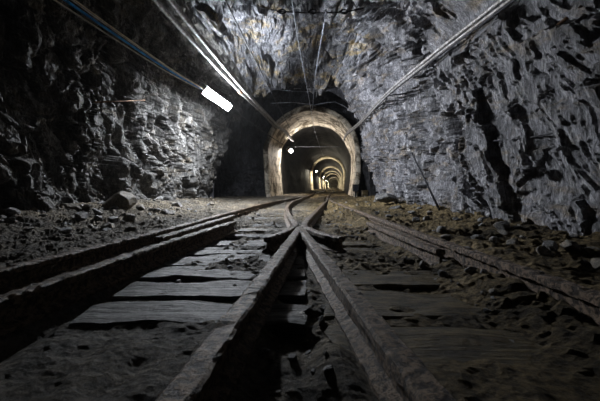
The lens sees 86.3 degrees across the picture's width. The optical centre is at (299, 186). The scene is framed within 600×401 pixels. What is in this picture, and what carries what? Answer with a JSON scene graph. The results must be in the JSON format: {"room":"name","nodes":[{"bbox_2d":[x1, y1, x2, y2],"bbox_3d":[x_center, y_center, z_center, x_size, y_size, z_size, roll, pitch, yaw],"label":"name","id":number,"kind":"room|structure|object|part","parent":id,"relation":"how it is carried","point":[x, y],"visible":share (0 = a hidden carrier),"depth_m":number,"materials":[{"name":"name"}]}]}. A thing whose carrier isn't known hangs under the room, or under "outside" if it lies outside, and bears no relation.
{"room":"underground passage","nodes":[
{"label":"underground passage","id":0,"kind":"room"},
{"bbox_2d":[0,0,251,211],"bbox_3d":[-2.757,-1.389,3.347,2.124,4.278,12.886,0,0,3],"label":"wall","id":1,"kind":"structure","parent":0,"point":[58,145],"depth_m":5.07,"materials":[{"name":"stone"}]},
{"bbox_2d":[94,99,144,102],"bbox_3d":[-2.835,-1.370,5.100,0.024,0.323,1.033,0,0,13],"label":"wall bar","id":2,"kind":"object","parent":1,"relation":"attached to","point":[143,99],"visible":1,"depth_m":5.02,"materials":[{"name":"metal"}]},
{"bbox_2d":[195,82,232,111],"bbox_3d":[-1.800,-1.894,6.850,0.248,0.238,1.500,0,0,7],"label":"lamp fixture","id":3,"kind":"object","parent":1,"relation":"attached to","point":[208,92],"visible":0.98,"depth_m":6.68,"materials":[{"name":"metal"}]},
{"bbox_2d":[54,0,199,89],"bbox_3d":[-2.202,-1.817,4.041,0.030,0.083,4.121,0,0,8],"label":"cable","id":4,"kind":"object","parent":3,"relation":"attached to","point":[54,0],"visible":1,"depth_m":3.86,"materials":[{"name":"rubber"}]},
{"bbox_2d":[56,0,198,88],"bbox_3d":[-2.225,-1.833,4.041,0.032,0.076,4.124,0,0,8],"label":"cable","id":5,"kind":"object","parent":3,"relation":"attached to","point":[56,0],"visible":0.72,"depth_m":3.93,"materials":[{"name":"rubber"}]},
{"bbox_2d":[63,0,199,88],"bbox_3d":[-2.135,-1.827,4.041,0.048,0.093,4.113,0,0,7],"label":"cable","id":6,"kind":"object","parent":3,"relation":"attached to","point":[63,0],"visible":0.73,"depth_m":3.84,"materials":[{"name":"rubber"}]},
{"bbox_2d":[65,0,202,89],"bbox_3d":[-2.115,-1.821,4.041,0.039,0.087,4.110,0,0,7],"label":"cable","id":7,"kind":"object","parent":3,"relation":"attached to","point":[69,2],"visible":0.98,"depth_m":3.83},
{"bbox_2d":[71,0,203,89],"bbox_3d":[-2.062,-1.817,4.041,0.035,0.083,4.104,0,0,6],"label":"cable","id":8,"kind":"object","parent":3,"relation":"attached to","point":[71,0],"visible":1,"depth_m":3.82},
{"bbox_2d":[74,0,202,88],"bbox_3d":[-2.085,-1.843,4.041,0.036,0.071,4.107,0,0,6],"label":"cable","id":9,"kind":"object","parent":3,"relation":"attached to","point":[74,0],"visible":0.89,"depth_m":3.91,"materials":[{"name":"rubber"}]},
{"bbox_2d":[203,88,230,109],"bbox_3d":[-1.791,-1.893,6.849,0.133,0.139,1.420,0,0,7],"label":"diffuser","id":10,"kind":"object","parent":3,"relation":"attached to","point":[209,93],"depth_m":6.79,"materials":[{"name":"plastic"}]},
{"bbox_2d":[232,107,287,147],"bbox_3d":[-1.121,-1.899,11.697,0.081,0.115,8.273,0,0,8],"label":"cable","id":11,"kind":"object","parent":3,"relation":"attached to","point":[232,107],"visible":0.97,"depth_m":9.66,"materials":[{"name":"metal"}]},
{"bbox_2d":[167,0,293,140],"bbox_3d":[-1.024,-2.162,8.907,0.240,0.201,12.664,0,0,6],"label":"pipe","id":12,"kind":"object","parent":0,"point":[175,6],"visible":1,"depth_m":5.19,"materials":[{"name":"metal"}]},
{"bbox_2d":[152,0,291,140],"bbox_3d":[-1.136,-2.162,8.906,0.225,0.189,12.676,0,0,6],"label":"pipe","id":13,"kind":"object","parent":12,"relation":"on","point":[158,3],"visible":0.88,"depth_m":5.14,"materials":[{"name":"metal"}]},
{"bbox_2d":[187,0,383,96],"bbox_3d":[-0.354,-3.336,3.365,3.539,1.360,12.882,0,0,3],"label":"ceiling","id":14,"kind":"structure","parent":0,"point":[271,36],"depth_m":7.39,"materials":[{"name":"stone"}]},
{"bbox_2d":[195,2,227,35],"bbox_3d":[-1.349,-2.602,4.998,0.350,0.356,0.842,0,0,-1],"label":"rock slab","id":15,"kind":"object","parent":14,"relation":"attached to","point":[212,18],"visible":1,"depth_m":4.73,"materials":[{"name":"stone"}]},
{"bbox_3d":[-1.030,-2.895,4.850,1.144,0.478,0.110,0,0,0],"label":"wire","id":16,"kind":"object","parent":14,"relation":"hanging from","visible":0},
{"bbox_2d":[269,8,363,13],"bbox_3d":[0.245,-2.645,4.800,1.414,0.090,0.020,0,0,0],"label":"wire","id":17,"kind":"object","parent":16,"relation":"hanging from","point":[359,8],"visible":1,"depth_m":4.79,"materials":[{"name":"metal"}]},
{"bbox_2d":[225,0,289,127],"bbox_3d":[-0.715,-2.425,8.099,0.044,0.174,9.822,0,0,4],"label":"cable","id":18,"kind":"object","parent":17,"relation":"hanging from","point":[225,0],"visible":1,"depth_m":5.77,"materials":[{"name":"metal"}]},
{"bbox_2d":[277,9,285,14],"bbox_3d":[-0.277,-2.630,4.800,0.137,0.088,0.028,0,0,0],"label":"insulator","id":19,"kind":"object","parent":17,"relation":"attached to","point":[279,10],"visible":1,"depth_m":4.79,"materials":[{"name":"ceramic"}]},
{"bbox_2d":[308,9,316,14],"bbox_3d":[0.183,-2.630,4.800,0.137,0.088,0.028,0,0,0],"label":"insulator","id":20,"kind":"object","parent":17,"relation":"attached to","point":[311,13],"visible":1,"depth_m":4.79,"materials":[{"name":"ceramic"}]},
{"bbox_2d":[339,9,347,14],"bbox_3d":[0.653,-2.630,4.800,0.137,0.088,0.028,0,0,0],"label":"insulator","id":21,"kind":"object","parent":17,"relation":"attached to","point":[341,10],"visible":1,"depth_m":4.79,"materials":[{"name":"ceramic"}]},
{"bbox_3d":[-0.090,-2.634,4.800,0.030,0.062,0.070,0,0,0],"label":"clamp","id":22,"kind":"object","parent":17,"relation":"attached to","visible":0},
{"bbox_2d":[292,0,321,151],"bbox_3d":[1.064,-2.577,17.512,0.276,0.065,31.128,0,0,5],"label":"overhead wire","id":23,"kind":"object","parent":22,"relation":"hanging from","point":[292,0],"visible":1,"depth_m":6.30,"materials":[{"name":"metal"}]},
{"bbox_3d":[0.390,-2.634,4.800,0.030,0.062,0.070,0,0,0],"label":"clamp","id":24,"kind":"object","parent":17,"relation":"attached to","visible":0},
{"bbox_2d":[312,11,326,109],"bbox_3d":[0.383,-2.591,7.725,0.057,0.033,5.950,0,0,0],"label":"overhead wire","id":25,"kind":"object","parent":24,"relation":"hanging from","point":[326,11],"visible":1,"depth_m":6.08,"materials":[{"name":"metal"}]},
{"bbox_2d":[217,88,368,196],"bbox_3d":[0.494,-2.704,13.324,9.671,7.707,0.998,0,0,1],"label":"wall","id":26,"kind":"structure","parent":0,"point":[241,169],"depth_m":13.29,"materials":[{"name":"stone"}]},
{"bbox_2d":[263,105,360,197],"bbox_3d":[0.493,-1.255,13.000,3.938,4.025,0.500,0,0,0],"label":"trim","id":27,"kind":"structure","parent":26,"relation":"attached to","point":[306,108],"depth_m":12.75,"materials":[{"name":"concrete"}]},
{"bbox_2d":[269,112,354,195],"bbox_3d":[0.674,-1.188,14.800,3.942,3.914,3.200,0,0,0],"label":"lining","id":28,"kind":"object","parent":26,"relation":"attached to","point":[303,120],"visible":0.84,"depth_m":14.66,"materials":[{"name":"concrete"}]},
{"bbox_2d":[208,81,378,198],"bbox_3d":[-0.397,-2.159,11.910,6.887,6.171,4.580,0,0,0],"label":"wall","id":29,"kind":"structure","parent":0,"point":[368,175],"depth_m":9.67,"materials":[{"name":"stone"}]},
{"bbox_2d":[271,102,347,108],"bbox_3d":[0.402,-2.726,10.900,2.805,0.366,0.020,0,0,0],"label":"wire","id":30,"kind":"object","parent":29,"relation":"attached to","point":[281,102],"visible":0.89,"depth_m":10.89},
{"bbox_2d":[0,188,599,400],"bbox_3d":[6.127,0.408,65.000,21.054,0.448,134.000,0,0,0],"label":"floor","id":31,"kind":"structure","parent":0,"point":[47,358],"depth_m":1.20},
{"bbox_2d":[4,217,15,221],"bbox_3d":[-2.823,0.317,3.109,0.097,0.058,0.069,0,0,-22],"label":"loose stone","id":32,"kind":"object","parent":31,"relation":"on","point":[9,219],"visible":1,"depth_m":3.10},
{"bbox_2d":[4,207,20,214],"bbox_3d":[-3.065,0.259,3.414,0.137,0.083,0.156,0,0,-34],"label":"loose stone","id":33,"kind":"object","parent":31,"relation":"on","point":[10,210],"visible":0.94,"depth_m":3.37,"materials":[{"name":"stone"}]},
{"bbox_2d":[58,227,71,233],"bbox_3d":[-2.202,0.410,3.015,0.082,0.060,0.111,0,0,-8],"label":"loose stone","id":34,"kind":"object","parent":31,"relation":"on","point":[64,230],"visible":0.99,"depth_m":3.00,"materials":[{"name":"stone"}]},
{"bbox_2d":[59,203,72,207],"bbox_3d":[-3.163,0.274,4.347,0.090,0.104,0.184,0,0,40],"label":"loose stone","id":35,"kind":"object","parent":31,"relation":"on","point":[66,205],"visible":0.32,"depth_m":4.32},
{"bbox_2d":[68,204,80,208],"bbox_3d":[-2.931,0.257,4.167,0.137,0.068,0.125,0,0,-25],"label":"loose stone","id":36,"kind":"object","parent":31,"relation":"on","point":[71,206],"visible":1,"depth_m":4.13,"materials":[{"name":"stone"}]},
{"bbox_2d":[74,211,88,220],"bbox_3d":[-2.493,0.344,3.632,0.124,0.126,0.121,0,0,-1],"label":"loose stone","id":37,"kind":"object","parent":31,"relation":"on","point":[78,216],"visible":0.93,"depth_m":3.60,"materials":[{"name":"stone"}]},
{"bbox_2d":[82,204,92,209],"bbox_3d":[-2.816,0.267,4.238,0.112,0.084,0.101,0,0,6],"label":"loose stone","id":38,"kind":"object","parent":31,"relation":"on","point":[86,206],"visible":1,"depth_m":4.21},
{"bbox_2d":[92,208,102,214],"bbox_3d":[-2.618,0.327,4.154,0.100,0.107,0.110,0,0,20],"label":"loose stone","id":39,"kind":"object","parent":31,"relation":"on","point":[96,211],"visible":0.9,"depth_m":4.12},
{"bbox_2d":[93,215,102,220],"bbox_3d":[-2.369,0.381,3.754,0.100,0.103,0.104,0,0,-37],"label":"loose stone","id":40,"kind":"object","parent":31,"relation":"on","point":[96,217],"visible":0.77,"depth_m":3.72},
{"bbox_2d":[100,222,114,229],"bbox_3d":[-2.100,0.438,3.495,0.137,0.108,0.130,0,0,-30],"label":"loose stone","id":41,"kind":"object","parent":31,"relation":"on","point":[109,225],"visible":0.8,"depth_m":3.47,"materials":[{"name":"stone"}]},
{"bbox_2d":[107,216,118,222],"bbox_3d":[-2.229,0.402,3.828,0.114,0.107,0.127,0,0,28],"label":"loose stone","id":42,"kind":"object","parent":31,"relation":"on","point":[114,219],"visible":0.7,"depth_m":3.79,"materials":[{"name":"stone"}]},
{"bbox_2d":[103,191,136,208],"bbox_3d":[-2.773,0.227,4.936,0.449,0.340,0.370,0,0,-9],"label":"loose stone","id":43,"kind":"object","parent":31,"relation":"on","point":[122,199],"visible":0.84,"depth_m":4.80,"materials":[{"name":"stone"}]},
{"bbox_2d":[122,214,136,221],"bbox_3d":[-2.134,0.386,4.011,0.156,0.109,0.137,0,0,-2],"label":"loose stone","id":44,"kind":"object","parent":31,"relation":"on","point":[128,217],"visible":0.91,"depth_m":3.96,"materials":[{"name":"stone"}]},
{"bbox_2d":[124,226,135,231],"bbox_3d":[-1.763,0.433,3.320,0.108,0.068,0.104,0,0,5],"label":"loose stone","id":45,"kind":"object","parent":31,"relation":"on","point":[130,228],"visible":0.97,"depth_m":3.28,"materials":[{"name":"stone"}]},
{"bbox_2d":[136,204,144,210],"bbox_3d":[-2.401,0.308,4.814,0.129,0.105,0.144,0,0,-20],"label":"loose stone","id":46,"kind":"object","parent":31,"relation":"on","point":[140,207],"visible":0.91,"depth_m":4.77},
{"bbox_2d":[0,189,325,294],"bbox_3d":[2.871,0.459,44.700,9.166,0.133,90.609,0,0,0],"label":"rail","id":47,"kind":"object","parent":31,"relation":"on","point":[20,275],"visible":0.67,"depth_m":2.04,"materials":[{"name":"metal"}]},
{"bbox_2d":[160,210,168,213],"bbox_3d":[-2.078,0.410,4.915,0.130,0.119,0.140,0,0,-1],"label":"loose stone","id":48,"kind":"object","parent":31,"relation":"on","point":[162,211],"visible":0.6,"depth_m":4.87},
{"bbox_2d":[171,202,182,206],"bbox_3d":[-2.335,0.381,6.108,0.182,0.183,0.188,0,0,16],"label":"loose stone","id":49,"kind":"object","parent":31,"relation":"on","point":[178,204],"visible":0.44,"depth_m":6.03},
{"bbox_2d":[69,300,310,338],"bbox_3d":[-0.431,0.572,1.338,0.960,0.122,0.266,0,0,0],"label":"sleeper","id":50,"kind":"object","parent":31,"relation":"on","point":[285,321],"visible":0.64,"depth_m":1.30,"materials":[{"name":"wood"}]},
{"bbox_2d":[111,280,306,304],"bbox_3d":[-0.443,0.576,1.663,0.959,0.121,0.300,0,0,0],"label":"sleeper","id":51,"kind":"object","parent":31,"relation":"on","point":[292,292],"visible":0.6,"depth_m":1.61,"materials":[{"name":"wood"}]},
{"bbox_2d":[155,226,455,400],"bbox_3d":[-0.118,0.459,1.555,0.732,0.133,3.375,0,0,-5],"label":"rail","id":52,"kind":"object","parent":51,"relation":"on","point":[393,372],"visible":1,"depth_m":0.92,"materials":[{"name":"metal"}]},
{"bbox_3d":[-0.150,0.459,1.600,0.113,0.133,3.254,0,0,5],"label":"arm","id":53,"kind":"part","parent":52,"relation":"part of","materials":[{"name":"metal"}]},
{"bbox_3d":[0.167,0.459,1.560,0.113,0.132,3.337,0,0,-6],"label":"arm","id":54,"kind":"part","parent":52,"relation":"part of","materials":[{"name":"metal"}]},
{"bbox_2d":[139,265,304,282],"bbox_3d":[-0.453,0.576,2.001,0.978,0.122,0.306,0,0,0],"label":"sleeper","id":55,"kind":"object","parent":31,"relation":"on","point":[161,274],"visible":0.48,"depth_m":1.92,"materials":[{"name":"wood"}]},
{"bbox_2d":[163,254,304,266],"bbox_3d":[-0.454,0.576,2.332,0.997,0.122,0.303,0,0,0],"label":"sleeper","id":56,"kind":"object","parent":31,"relation":"on","point":[181,260],"visible":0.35,"depth_m":2.33,"materials":[{"name":"wood"}]},
{"bbox_2d":[205,240,265,246],"bbox_3d":[-0.476,0.576,3.018,1.046,0.122,0.305,0,0,0],"label":"sleeper","id":57,"kind":"object","parent":31,"relation":"on","point":[255,242],"visible":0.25,"depth_m":2.96,"materials":[{"name":"wood"}]},
{"bbox_2d":[185,247,302,256],"bbox_3d":[-0.472,0.576,2.663,1.023,0.122,0.284,0,0,0],"label":"sleeper","id":58,"kind":"object","parent":31,"relation":"on","point":[202,251],"visible":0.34,"depth_m":2.58,"materials":[{"name":"wood"}]},
{"bbox_2d":[239,217,306,219],"bbox_3d":[-0.058,0.571,5.332,2.424,0.120,0.262,0,0,0],"label":"sleeper","id":59,"kind":"object","parent":31,"relation":"on","point":[259,218],"visible":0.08,"depth_m":5.33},
{"bbox_2d":[272,390,280,395],"bbox_3d":[-0.062,0.542,0.844,0.018,0.008,0.020,0,0,35],"label":"loose stone","id":60,"kind":"object","parent":31,"relation":"on","point":[276,392],"visible":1,"depth_m":0.84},
{"bbox_2d":[236,220,344,222],"bbox_3d":[-0.068,0.569,4.860,2.463,0.123,0.261,0,0,1],"label":"sleeper","id":61,"kind":"object","parent":31,"relation":"on","point":[236,220],"visible":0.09,"depth_m":4.79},
{"bbox_2d":[288,354,296,360],"bbox_3d":[-0.022,0.522,0.977,0.027,0.023,0.024,0,0,8],"label":"loose stone","id":62,"kind":"object","parent":31,"relation":"on","point":[291,357],"visible":1,"depth_m":0.97,"materials":[{"name":"stone"}]},
{"bbox_2d":[237,227,353,232],"bbox_3d":[-0.100,0.569,3.922,2.578,0.124,0.267,0,0,1],"label":"sleeper","id":63,"kind":"object","parent":31,"relation":"on","point":[247,230],"visible":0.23,"depth_m":3.90,"materials":[{"name":"wood"}]},
{"bbox_2d":[329,198,599,325],"bbox_3d":[1.035,0.459,5.651,0.294,0.133,12.306,0,0,0],"label":"rail","id":64,"kind":"object","parent":63,"relation":"on","point":[586,300],"visible":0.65,"depth_m":1.62,"materials":[{"name":"red rusty brown-grey steel"}]},
{"bbox_2d":[225,234,375,240],"bbox_3d":[-0.105,0.570,3.451,2.618,0.122,0.267,0,0,0],"label":"sleeper","id":65,"kind":"object","parent":31,"relation":"on","point":[232,237],"visible":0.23,"depth_m":3.35,"materials":[{"name":"wood"}]},
{"bbox_2d":[0,221,237,336],"bbox_3d":[-1.019,0.459,1.773,0.149,0.132,3.968,0,0,6],"label":"rail","id":66,"kind":"object","parent":65,"relation":"on","point":[19,308],"visible":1,"depth_m":1.56,"materials":[{"name":"metal"}]},
{"bbox_2d":[251,223,351,226],"bbox_3d":[-0.086,0.570,4.389,2.528,0.123,0.265,0,0,0],"label":"sleeper","id":67,"kind":"object","parent":31,"relation":"on","point":[266,224],"visible":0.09,"depth_m":4.38,"materials":[{"name":"wood"}]},
{"bbox_2d":[154,215,234,243],"bbox_3d":[-1.043,0.459,3.555,0.112,0.131,1.998,0,0,5],"label":"rail","id":68,"kind":"object","parent":67,"relation":"on","point":[166,237],"visible":0.55,"depth_m":3.16,"materials":[{"name":"metal"}]},
{"bbox_2d":[306,319,314,330],"bbox_3d":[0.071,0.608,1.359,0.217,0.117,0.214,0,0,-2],"label":"sleeper","id":69,"kind":"object","parent":31,"relation":"on","point":[309,327],"visible":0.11,"depth_m":1.27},
{"bbox_2d":[319,315,324,325],"bbox_3d":[0.085,0.525,1.260,0.024,0.031,0.046,0,0,27],"label":"loose stone","id":70,"kind":"object","parent":31,"relation":"on","point":[322,317],"visible":1,"depth_m":1.25,"materials":[{"name":"stone"}]},
{"bbox_2d":[320,304,325,311],"bbox_3d":[0.104,0.529,1.404,0.034,0.021,0.033,0,0,39],"label":"loose stone","id":71,"kind":"object","parent":31,"relation":"on","point":[323,306],"visible":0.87,"depth_m":1.40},
{"bbox_2d":[301,189,346,253],"bbox_3d":[4.223,0.459,46.264,8.462,0.132,87.480,0,0,0],"label":"rail","id":72,"kind":"object","parent":31,"relation":"on","point":[328,242],"visible":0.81,"depth_m":2.81,"materials":[{"name":"grey metal"}]},
{"bbox_2d":[323,365,332,370],"bbox_3d":[0.077,0.503,0.885,0.029,0.018,0.032,0,0,16],"label":"loose stone","id":73,"kind":"object","parent":31,"relation":"on","point":[328,367],"visible":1,"depth_m":0.88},
{"bbox_2d":[352,184,358,196],"bbox_3d":[2.180,0.225,12.550,0.250,0.650,0.170,0,0,0],"label":"signal box","id":74,"kind":"object","parent":31,"relation":"on","point":[355,186],"visible":0.95,"depth_m":12.48,"materials":[{"name":"metal"}]},
{"bbox_2d":[324,248,386,252],"bbox_3d":[0.675,0.579,2.661,1.030,0.123,0.277,0,0,1],"label":"sleeper","id":75,"kind":"object","parent":31,"relation":"on","point":[364,249],"visible":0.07,"depth_m":2.75,"materials":[{"name":"wood"}]},
{"bbox_2d":[342,240,379,247],"bbox_3d":[0.687,0.581,3.017,1.011,0.121,0.282,0,0,1],"label":"sleeper","id":76,"kind":"object","parent":31,"relation":"on","point":[353,244],"visible":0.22,"depth_m":2.98,"materials":[{"name":"wood"}]},
{"bbox_2d":[361,190,367,196],"bbox_3d":[2.420,0.300,12.000,0.200,0.350,0.250,0,0,0],"label":"block","id":77,"kind":"object","parent":31,"relation":"on","point":[363,192],"visible":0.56,"depth_m":11.87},
{"bbox_2d":[374,193,398,202],"bbox_3d":[1.698,0.220,6.263,0.447,0.197,0.415,0,0,-6],"label":"loose stone","id":78,"kind":"object","parent":31,"relation":"on","point":[385,198],"visible":1,"depth_m":6.15,"materials":[{"name":"stone"}]},
{"bbox_2d":[342,270,440,290],"bbox_3d":[0.653,0.579,1.881,1.053,0.123,0.331,0,0,1],"label":"sleeper","id":79,"kind":"object","parent":31,"relation":"on","point":[424,279],"visible":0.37,"depth_m":1.84,"materials":[{"name":"wood"}]},
{"bbox_2d":[389,205,401,208],"bbox_3d":[1.611,0.373,5.414,0.226,0.133,0.158,0,0,26],"label":"loose stone","id":80,"kind":"object","parent":31,"relation":"on","point":[393,207],"visible":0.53,"depth_m":5.34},
{"bbox_2d":[324,290,483,319],"bbox_3d":[0.645,0.580,1.467,1.089,0.121,0.358,0,0,1],"label":"sleeper","id":81,"kind":"object","parent":31,"relation":"on","point":[432,306],"visible":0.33,"depth_m":1.44,"materials":[{"name":"wood"}]},
{"bbox_2d":[366,222,445,265],"bbox_3d":[0.867,0.472,2.940,0.120,0.130,1.646,0,0,-4],"label":"rail","id":82,"kind":"object","parent":31,"relation":"on","point":[429,253],"visible":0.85,"depth_m":2.54,"materials":[{"name":"brown metal"}]},
{"bbox_2d":[412,217,419,221],"bbox_3d":[1.455,0.416,4.010,0.093,0.079,0.087,0,0,23],"label":"loose stone","id":83,"kind":"object","parent":31,"relation":"on","point":[414,219],"visible":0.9,"depth_m":3.98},
{"bbox_2d":[419,260,424,267],"bbox_3d":[0.788,0.499,2.075,0.040,0.043,0.042,0,0,2],"label":"loose stone","id":84,"kind":"object","parent":31,"relation":"on","point":[421,264],"visible":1,"depth_m":2.06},
{"bbox_2d":[423,215,429,220],"bbox_3d":[1.560,0.392,3.941,0.079,0.088,0.082,0,0,5],"label":"loose stone","id":85,"kind":"object","parent":31,"relation":"on","point":[425,218],"visible":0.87,"depth_m":3.91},
{"bbox_2d":[324,324,541,376],"bbox_3d":[0.638,0.579,1.054,1.108,0.125,0.393,0,0,1],"label":"sleeper","id":86,"kind":"object","parent":31,"relation":"on","point":[441,345],"visible":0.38,"depth_m":1.08,"materials":[{"name":"wood"}]},
{"bbox_2d":[436,226,446,233],"bbox_3d":[1.362,0.412,3.086,0.105,0.084,0.104,0,0,-18],"label":"loose stone","id":87,"kind":"object","parent":31,"relation":"on","point":[440,229],"visible":0.93,"depth_m":3.05,"materials":[{"name":"stone"}]},
{"bbox_2d":[437,270,447,276],"bbox_3d":[0.824,0.503,1.844,0.052,0.056,0.053,0,0,-42],"label":"loose stone","id":88,"kind":"object","parent":31,"relation":"on","point":[440,272],"visible":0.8,"depth_m":1.82,"materials":[{"name":"stone"}]},
{"bbox_2d":[440,234,452,240],"bbox_3d":[1.219,0.426,2.668,0.090,0.066,0.060,0,0,34],"label":"loose stone","id":89,"kind":"object","parent":31,"relation":"on","point":[448,237],"visible":0.59,"depth_m":2.65,"materials":[{"name":"stone"}]},
{"bbox_2d":[464,267,476,273],"bbox_3d":[0.929,0.452,1.746,0.059,0.044,0.048,0,0,14],"label":"loose stone","id":90,"kind":"object","parent":31,"relation":"on","point":[468,270],"visible":0.98,"depth_m":1.73,"materials":[{"name":"stone"}]},
{"bbox_2d":[471,234,482,238],"bbox_3d":[1.431,0.403,2.583,0.072,0.046,0.084,0,0,0],"label":"loose stone","id":91,"kind":"object","parent":31,"relation":"on","point":[476,236],"visible":0.91,"depth_m":2.56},
{"bbox_2d":[477,216,487,221],"bbox_3d":[1.934,0.368,3.371,0.123,0.116,0.115,0,0,-11],"label":"loose stone","id":92,"kind":"object","parent":31,"relation":"on","point":[481,219],"visible":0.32,"depth_m":3.35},
{"bbox_2d":[480,269,486,273],"bbox_3d":[0.951,0.444,1.659,0.033,0.036,0.034,0,0,42],"label":"loose stone","id":93,"kind":"object","parent":31,"relation":"on","point":[482,271],"visible":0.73,"depth_m":1.65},
{"bbox_2d":[483,308,491,312],"bbox_3d":[0.781,0.517,1.337,0.033,0.020,0.024,0,0,-8],"label":"loose stone","id":94,"kind":"object","parent":31,"relation":"on","point":[485,310],"visible":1,"depth_m":1.33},
{"bbox_2d":[489,288,497,295],"bbox_3d":[0.871,0.475,1.442,0.039,0.032,0.044,0,0,36],"label":"loose stone","id":95,"kind":"object","parent":31,"relation":"on","point":[492,291],"visible":0.98,"depth_m":1.43,"materials":[{"name":"stone"}]},
{"bbox_2d":[489,237,497,243],"bbox_3d":[1.431,0.397,2.357,0.096,0.059,0.044,0,0,-38],"label":"loose stone","id":96,"kind":"object","parent":31,"relation":"on","point":[494,240],"visible":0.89,"depth_m":2.33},
{"bbox_2d":[495,220,510,229],"bbox_3d":[1.741,0.332,2.758,0.112,0.089,0.151,0,0,17],"label":"loose stone","id":97,"kind":"object","parent":31,"relation":"on","point":[504,225],"visible":0.95,"depth_m":2.71,"materials":[{"name":"stone"}]},
{"bbox_2d":[497,230,513,236],"bbox_3d":[1.693,0.377,2.631,0.111,0.055,0.105,0,0,-3],"label":"loose stone","id":98,"kind":"object","parent":31,"relation":"on","point":[504,232],"visible":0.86,"depth_m":2.59,"materials":[{"name":"stone"}]},
{"bbox_2d":[506,238,518,244],"bbox_3d":[1.553,0.406,2.334,0.071,0.063,0.081,0,0,-32],"label":"loose stone","id":99,"kind":"object","parent":31,"relation":"on","point":[513,240],"visible":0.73,"depth_m":2.32,"materials":[{"name":"stone"}]},
{"bbox_2d":[536,246,553,255],"bbox_3d":[1.531,0.407,2.002,0.094,0.078,0.076,0,0,15],"label":"loose stone","id":100,"kind":"object","parent":31,"relation":"on","point":[541,250],"visible":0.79,"depth_m":1.99,"materials":[{"name":"stone"}]},
{"bbox_2d":[542,240,557,251],"bbox_3d":[1.610,0.393,2.064,0.087,0.090,0.086,0,0,37],"label":"loose stone","id":101,"kind":"object","parent":31,"relation":"on","point":[549,244],"visible":0.62,"depth_m":2.05,"materials":[{"name":"stone"}]},
{"bbox_2d":[559,240,582,250],"bbox_3d":[1.697,0.374,2.005,0.111,0.087,0.099,0,0,-3],"label":"loose stone","id":102,"kind":"object","parent":31,"relation":"on","point":[567,245],"visible":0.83,"depth_m":1.98,"materials":[{"name":"stone"}]},
{"bbox_2d":[590,258,599,268],"bbox_3d":[1.636,0.416,1.732,0.095,0.064,0.088,0,0,14],"label":"loose stone","id":103,"kind":"object","parent":31,"relation":"on","point":[595,262],"visible":0.98,"depth_m":1.73,"materials":[{"name":"stone"}]},
{"bbox_3d":[0.001,0.571,7.210,2.229,0.120,0.260,0,0,1],"label":"sleeper","id":104,"kind":"object","parent":31,"relation":"on","visible":0},
{"bbox_2d":[262,195,309,252],"bbox_3d":[-0.013,0.459,8.924,0.502,0.132,12.787,0,0,2],"label":"rail","id":105,"kind":"object","parent":104,"relation":"on","point":[273,242],"visible":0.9,"depth_m":2.89,"materials":[{"name":"grey steel"}]},
{"bbox_2d":[280,126,350,193],"bbox_3d":[7.792,-1.249,78.150,17.868,4.122,123.700,0,0,0],"label":"wall","id":106,"kind":"structure","parent":0,"point":[295,173],"depth_m":22.52,"materials":[{"name":"concrete"}]},
{"bbox_2d":[310,156,345,190],"bbox_3d":[2.954,-1.262,33.800,3.877,4.030,0.600,0,0,0],"label":"trim","id":107,"kind":"structure","parent":106,"relation":"attached to","point":[323,157],"depth_m":33.50,"materials":[{"name":"concrete"}]},
{"bbox_2d":[319,166,342,189],"bbox_3d":[4.795,-1.257,49.450,3.891,4.021,0.900,0,0,0],"label":"trim","id":108,"kind":"structure","parent":106,"relation":"attached to","point":[325,168],"depth_m":49.00,"materials":[{"name":"concrete"}]},
{"bbox_2d":[322,170,340,188],"bbox_3d":[6.247,-1.252,62.550,3.902,4.030,1.100,0,0,0],"label":"trim","id":109,"kind":"structure","parent":106,"relation":"attached to","point":[330,170],"depth_m":62.00,"materials":[{"name":"concrete"}]},
{"bbox_2d":[324,173,339,188],"bbox_3d":[7.586,-1.253,74.650,3.928,4.026,1.300,0,0,0],"label":"trim","id":110,"kind":"structure","parent":106,"relation":"attached to","point":[330,173],"depth_m":74.01,"materials":[{"name":"concrete"}]},
{"bbox_2d":[330,180,337,187],"bbox_3d":[16.000,-1.600,139.000,16.000,6.000,0.001,0,0,0],"label":"wall","id":111,"kind":"structure","parent":0,"point":[333,183],"depth_m":139.01,"materials":[{"name":"concrete"}]},
{"bbox_2d":[345,0,599,235],"bbox_3d":[1.846,-1.276,3.382,1.509,4.052,12.793,0,0,1],"label":"wall","id":112,"kind":"structure","parent":0,"point":[523,75],"depth_m":3.33,"materials":[{"name":"stone"}]},
{"bbox_2d":[343,0,504,140],"bbox_3d":[1.807,-1.840,7.447,0.170,0.225,10.510,0,0,-2],"label":"conduit","id":113,"kind":"object","parent":112,"relation":"attached to","point":[498,2],"visible":0.94,"depth_m":4.20,"materials":[{"name":"metal"}]},
{"bbox_2d":[411,152,439,209],"bbox_3d":[1.760,-0.135,4.550,0.028,0.853,1.219,0,0,4],"label":"drain pipe","id":114,"kind":"object","parent":112,"relation":"attached to","point":[416,162],"visible":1,"depth_m":4.41,"materials":[{"name":"metal"}]},
{"bbox_2d":[345,0,511,136],"bbox_3d":[1.807,-1.782,7.448,0.158,0.213,10.509,0,0,-2],"label":"conduit","id":115,"kind":"object","parent":112,"relation":"attached to","point":[506,1],"visible":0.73,"depth_m":4.05,"materials":[{"name":"metal"}]},
{"bbox_2d":[343,0,515,142],"bbox_3d":[1.797,-1.745,7.448,0.148,0.203,10.508,0,0,-2],"label":"conduit","id":116,"kind":"object","parent":112,"relation":"attached to","point":[512,1],"visible":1,"depth_m":3.96,"materials":[{"name":"metal"}]},
{"bbox_2d":[492,132,552,141],"bbox_3d":[1.989,-0.450,2.625,0.045,0.076,1.452,0,0,-1],"label":"cable","id":117,"kind":"object","parent":112,"relation":"attached to","point":[551,132],"visible":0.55,"depth_m":2.69,"materials":[{"name":"metal"}]},
{"bbox_2d":[556,5,582,25],"bbox_3d":[1.915,-1.170,2.625,0.024,0.124,0.953,0,0,2],"label":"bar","id":118,"kind":"object","parent":112,"relation":"attached to","point":[562,21],"visible":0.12,"depth_m":2.30,"materials":[{"name":"metal"}]}
]}

